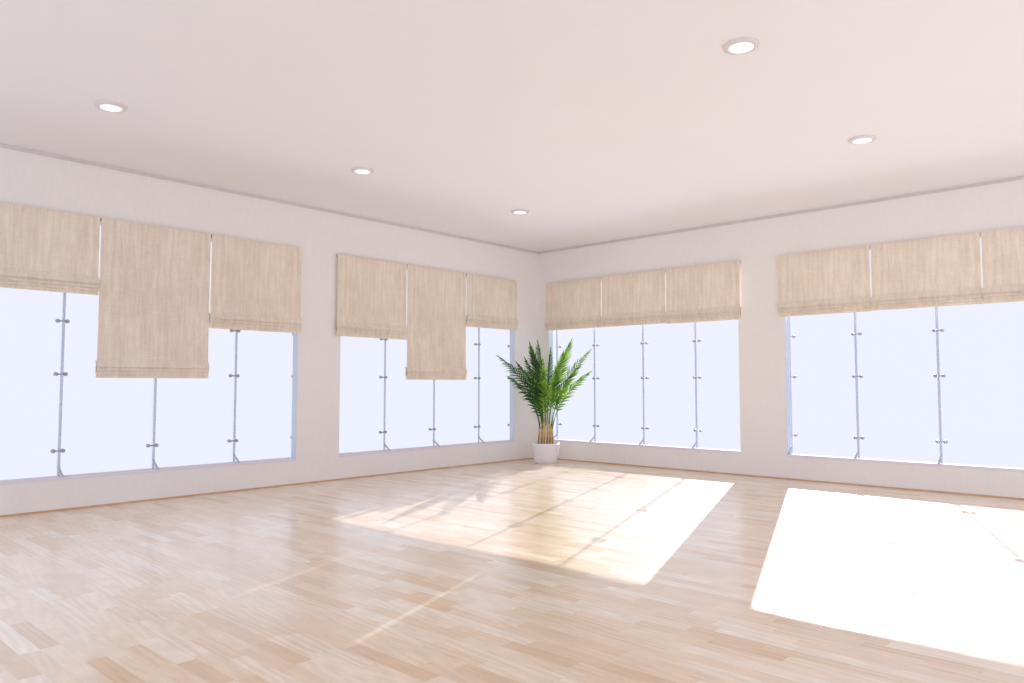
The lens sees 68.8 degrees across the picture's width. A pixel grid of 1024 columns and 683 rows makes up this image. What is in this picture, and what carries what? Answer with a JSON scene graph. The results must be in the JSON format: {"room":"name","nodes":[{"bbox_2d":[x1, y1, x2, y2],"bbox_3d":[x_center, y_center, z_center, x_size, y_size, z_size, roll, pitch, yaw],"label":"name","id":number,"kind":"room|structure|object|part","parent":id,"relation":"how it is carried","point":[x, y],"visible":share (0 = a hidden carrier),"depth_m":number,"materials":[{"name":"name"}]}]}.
{"room":"exercise studio","nodes":[
{"label":"exercise studio","id":0,"kind":"room"},
{"bbox_2d":[0,147,538,514],"bbox_3d":[-2.684,0.008,7.588,0.090,2.960,9.000,-3,-4,42],"label":"wall","id":1,"kind":"structure","parent":0,"point":[26,179],"depth_m":7.99,"materials":[{"name":"paint"}]},
{"bbox_2d":[0,202,99,294],"bbox_3d":[-3.929,-0.765,6.154,0.065,0.685,0.991,-3,-4,42],"label":"blind","id":2,"kind":"object","parent":1,"relation":"attached to","point":[41,249],"visible":1,"depth_m":6.22,"materials":[{"name":"fabric"}]},
{"bbox_2d":[0,299,297,484],"bbox_3d":[-3.324,0.060,6.950,0.184,2.380,3.240,-3,-4,42],"label":"window","id":3,"kind":"structure","parent":1,"relation":"in","point":[295,335],"depth_m":7.06,"materials":[{"name":"metal"}]},
{"bbox_3d":[-4.164,0.008,6.139,0.008,2.288,0.825,-3,-4,42],"label":"glass pane","id":4,"kind":"part","parent":3,"relation":"part of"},
{"bbox_3d":[-3.308,1.185,6.870,0.138,0.026,2.900,-3,-4,42],"label":"sill","id":5,"kind":"part","parent":3,"relation":"part of","materials":[{"name":"paint"}]},
{"bbox_2d":[95,218,210,377],"bbox_3d":[-3.258,-0.365,6.863,0.067,1.400,0.996,-3,-4,42],"label":"blind","id":6,"kind":"object","parent":3,"relation":"attached to","point":[154,286],"visible":1,"depth_m":6.83,"materials":[{"name":"fabric"}]},
{"bbox_3d":[-3.090,0.076,7.310,0.008,2.288,0.784,-3,-4,42],"label":"glass pane","id":7,"kind":"part","parent":3,"relation":"part of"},
{"bbox_2d":[209,234,301,332],"bbox_3d":[-2.585,-0.565,7.611,0.067,0.915,0.999,-3,-4,42],"label":"blind","id":8,"kind":"object","parent":3,"relation":"attached to","point":[256,285],"visible":1,"depth_m":7.58,"materials":[{"name":"fabric"}]},
{"bbox_2d":[0,458,532,516],"bbox_3d":[-2.648,1.477,7.469,0.010,0.013,9.000,-3,-4,42],"label":"baseboard","id":9,"kind":"structure","parent":1,"relation":"attached to","point":[524,458],"depth_m":7.32,"materials":[{"name":"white wood"}]},
{"bbox_2d":[0,143,537,253],"bbox_3d":[-2.662,-1.488,7.716,0.068,0.040,9.090,-3,-4,42],"label":"trim","id":10,"kind":"structure","parent":1,"relation":"attached to","point":[1,145],"depth_m":7.49,"materials":[{"name":"paint"}]},
{"bbox_2d":[335,254,407,339],"bbox_3d":[-1.609,-0.500,8.674,0.067,0.920,0.999,-3,-4,42],"label":"blind","id":11,"kind":"object","parent":1,"relation":"attached to","point":[371,293],"visible":1,"depth_m":8.64,"materials":[{"name":"fabric"}]},
{"bbox_2d":[339,330,514,456],"bbox_3d":[-1.005,0.208,9.476,0.184,2.380,3.235,-3,-4,42],"label":"window","id":12,"kind":"structure","parent":1,"relation":"in","point":[511,345],"depth_m":9.91,"materials":[{"name":"metal"}]},
{"bbox_3d":[-0.990,1.332,9.396,0.138,0.026,2.895,-3,-4,42],"label":"sill","id":13,"kind":"part","parent":12,"relation":"part of","materials":[{"name":"metal"}]},
{"bbox_2d":[405,264,466,379],"bbox_3d":[-0.936,-0.219,9.394,0.067,1.397,0.996,-3,-4,42],"label":"blind","id":14,"kind":"object","parent":12,"relation":"attached to","point":[436,298],"visible":1,"depth_m":9.37,"materials":[{"name":"fabric"}]},
{"bbox_2d":[466,273,518,329],"bbox_3d":[-0.265,-0.524,10.147,0.065,0.700,0.995,-3,-4,42],"label":"blind","id":15,"kind":"object","parent":1,"relation":"attached to","point":[491,302],"visible":1,"depth_m":10.12,"materials":[{"name":"fabric"}]},
{"bbox_2d":[0,0,1023,251],"bbox_3d":[0.346,-1.829,3.889,9.690,0.200,10.690,-3,-4,42],"label":"ceiling","id":16,"kind":"structure","parent":0,"point":[599,120],"depth_m":5.21,"materials":[{"name":"paint"}]},
{"bbox_2d":[94,100,126,112],"bbox_3d":[-2.810,-1.641,5.239,0.206,0.023,0.206,-3,-4,42],"label":"recessed light","id":17,"kind":"object","parent":16,"relation":"in","point":[110,106],"visible":1,"depth_m":5.21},
{"bbox_2d":[351,167,373,173],"bbox_3d":[-1.361,-1.550,6.804,0.206,0.023,0.206,-3,-4,42],"label":"recessed light","id":18,"kind":"object","parent":16,"relation":"in","point":[358,170],"visible":1,"depth_m":6.76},
{"bbox_2d":[511,209,528,213],"bbox_3d":[0.090,-1.456,8.415,0.206,0.023,0.206,-3,-4,42],"label":"recessed light","id":19,"kind":"object","parent":16,"relation":"in","point":[516,211],"visible":1,"depth_m":8.36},
{"bbox_2d":[723,37,759,54],"bbox_3d":[1.318,-1.694,4.300,0.206,0.023,0.206,-3,-4,42],"label":"recessed light","id":20,"kind":"object","parent":16,"relation":"in","point":[742,45],"visible":1,"depth_m":4.27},
{"bbox_2d":[848,135,876,143],"bbox_3d":[2.782,-1.598,5.940,0.206,0.023,0.206,-3,-4,42],"label":"recessed light","id":21,"kind":"object","parent":16,"relation":"in","point":[862,139],"visible":1,"depth_m":5.91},
{"bbox_2d":[0,458,1023,682],"bbox_3d":[0.338,1.335,3.855,9.900,0.120,10.900,-3,-4,42],"label":"floor","id":22,"kind":"structure","parent":0,"point":[517,571],"depth_m":3.90,"materials":[{"name":"brown wood"}]},
{"bbox_2d":[496,338,591,463],"bbox_3d":[0.416,0.789,10.062,1.286,1.688,0.529,0,-3,-7],"label":"potted palm","id":23,"kind":"object","parent":22,"relation":"on","point":[543,452],"visible":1,"depth_m":10.04,"materials":[{"name":"plant"}]},
{"bbox_2d":[532,442,559,463],"bbox_3d":[0.454,1.503,10.096,0.375,0.267,0.375,0,-3,7],"label":"planter","id":24,"kind":"object","parent":22,"relation":"on","point":[543,452],"depth_m":9.94,"materials":[{"name":"white ceramic"}]},
{"bbox_2d":[539,179,1023,497],"bbox_3d":[3.483,0.039,8.102,8.490,2.960,0.090,-3,-4,42],"label":"wall","id":25,"kind":"structure","parent":0,"point":[757,245],"depth_m":8.52,"materials":[{"name":"paint"}]},
{"bbox_2d":[545,277,601,330],"bbox_3d":[0.850,-0.514,10.441,0.986,0.685,0.066,-3,-4,42],"label":"blind","id":26,"kind":"object","parent":25,"relation":"attached to","point":[573,304],"visible":1,"depth_m":10.42,"materials":[{"name":"fabric"}]},
{"bbox_2d":[601,269,665,326],"bbox_3d":[1.578,-0.553,9.775,0.991,0.685,0.066,-3,-4,42],"label":"blind","id":27,"kind":"object","parent":25,"relation":"attached to","point":[638,298],"visible":1,"depth_m":9.75,"materials":[{"name":"fabric"}]},
{"bbox_2d":[549,319,740,453],"bbox_3d":[1.657,0.229,9.824,3.240,2.380,0.184,-3,-4,42],"label":"window","id":28,"kind":"structure","parent":25,"relation":"in","point":[693,448],"depth_m":9.78,"materials":[{"name":"metal"}]},
{"bbox_3d":[1.642,1.353,9.743,2.900,0.026,0.138,-3,-4,42],"label":"sill","id":29,"kind":"part","parent":28,"relation":"part of","materials":[{"name":"metal"}]},
{"bbox_2d":[665,261,740,323],"bbox_3d":[2.310,-0.586,9.106,0.996,0.695,0.066,-3,-4,42],"label":"blind","id":30,"kind":"object","parent":25,"relation":"attached to","point":[708,292],"visible":1,"depth_m":9.08,"materials":[{"name":"fabric"}]},
{"bbox_2d":[538,176,1023,253],"bbox_3d":[3.516,-1.459,8.174,8.422,0.040,0.068,-3,-4,42],"label":"trim","id":31,"kind":"structure","parent":25,"relation":"attached to","point":[1018,177],"depth_m":8.33,"materials":[{"name":"paint"}]},
{"bbox_2d":[558,459,1023,499],"bbox_3d":[3.485,1.506,7.946,8.390,0.013,0.010,-3,-4,42],"label":"baseboard","id":32,"kind":"structure","parent":25,"relation":"attached to","point":[558,459],"depth_m":8.12,"materials":[{"name":"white wood"}]},
{"bbox_2d":[777,245,871,316],"bbox_3d":[3.376,-0.643,8.130,0.989,0.695,0.068,-3,-4,42],"label":"blind","id":33,"kind":"object","parent":25,"relation":"attached to","point":[832,281],"visible":1,"depth_m":8.10,"materials":[{"name":"fabric"}]},
{"bbox_2d":[785,313,1023,471],"bbox_3d":[4.201,0.095,7.498,3.240,2.380,0.184,-3,-4,42],"label":"window","id":34,"kind":"structure","parent":25,"relation":"in","point":[789,448],"depth_m":7.92,"materials":[{"name":"metal"}]},
{"bbox_3d":[4.001,0.106,7.777,0.779,2.288,0.008,-3,-4,42],"label":"glass pane","id":35,"kind":"part","parent":34,"relation":"part of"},
{"bbox_3d":[4.186,1.219,7.416,2.900,0.026,0.138,-3,-4,42],"label":"sill","id":36,"kind":"part","parent":34,"relation":"part of","materials":[{"name":"paint"}]},
{"bbox_2d":[871,232,982,310],"bbox_3d":[4.108,-0.684,7.462,0.996,0.690,0.066,-3,-4,42],"label":"blind","id":37,"kind":"object","parent":25,"relation":"attached to","point":[943,270],"visible":1,"depth_m":7.43,"materials":[{"name":"fabric"}]},
{"bbox_2d":[981,227,1023,303],"bbox_3d":[4.840,-0.722,6.792,0.993,0.690,0.066,-3,-4,42],"label":"blind","id":38,"kind":"object","parent":25,"relation":"attached to","point":[1002,249],"visible":1,"depth_m":7.00,"materials":[{"name":"fabric"}]}
]}

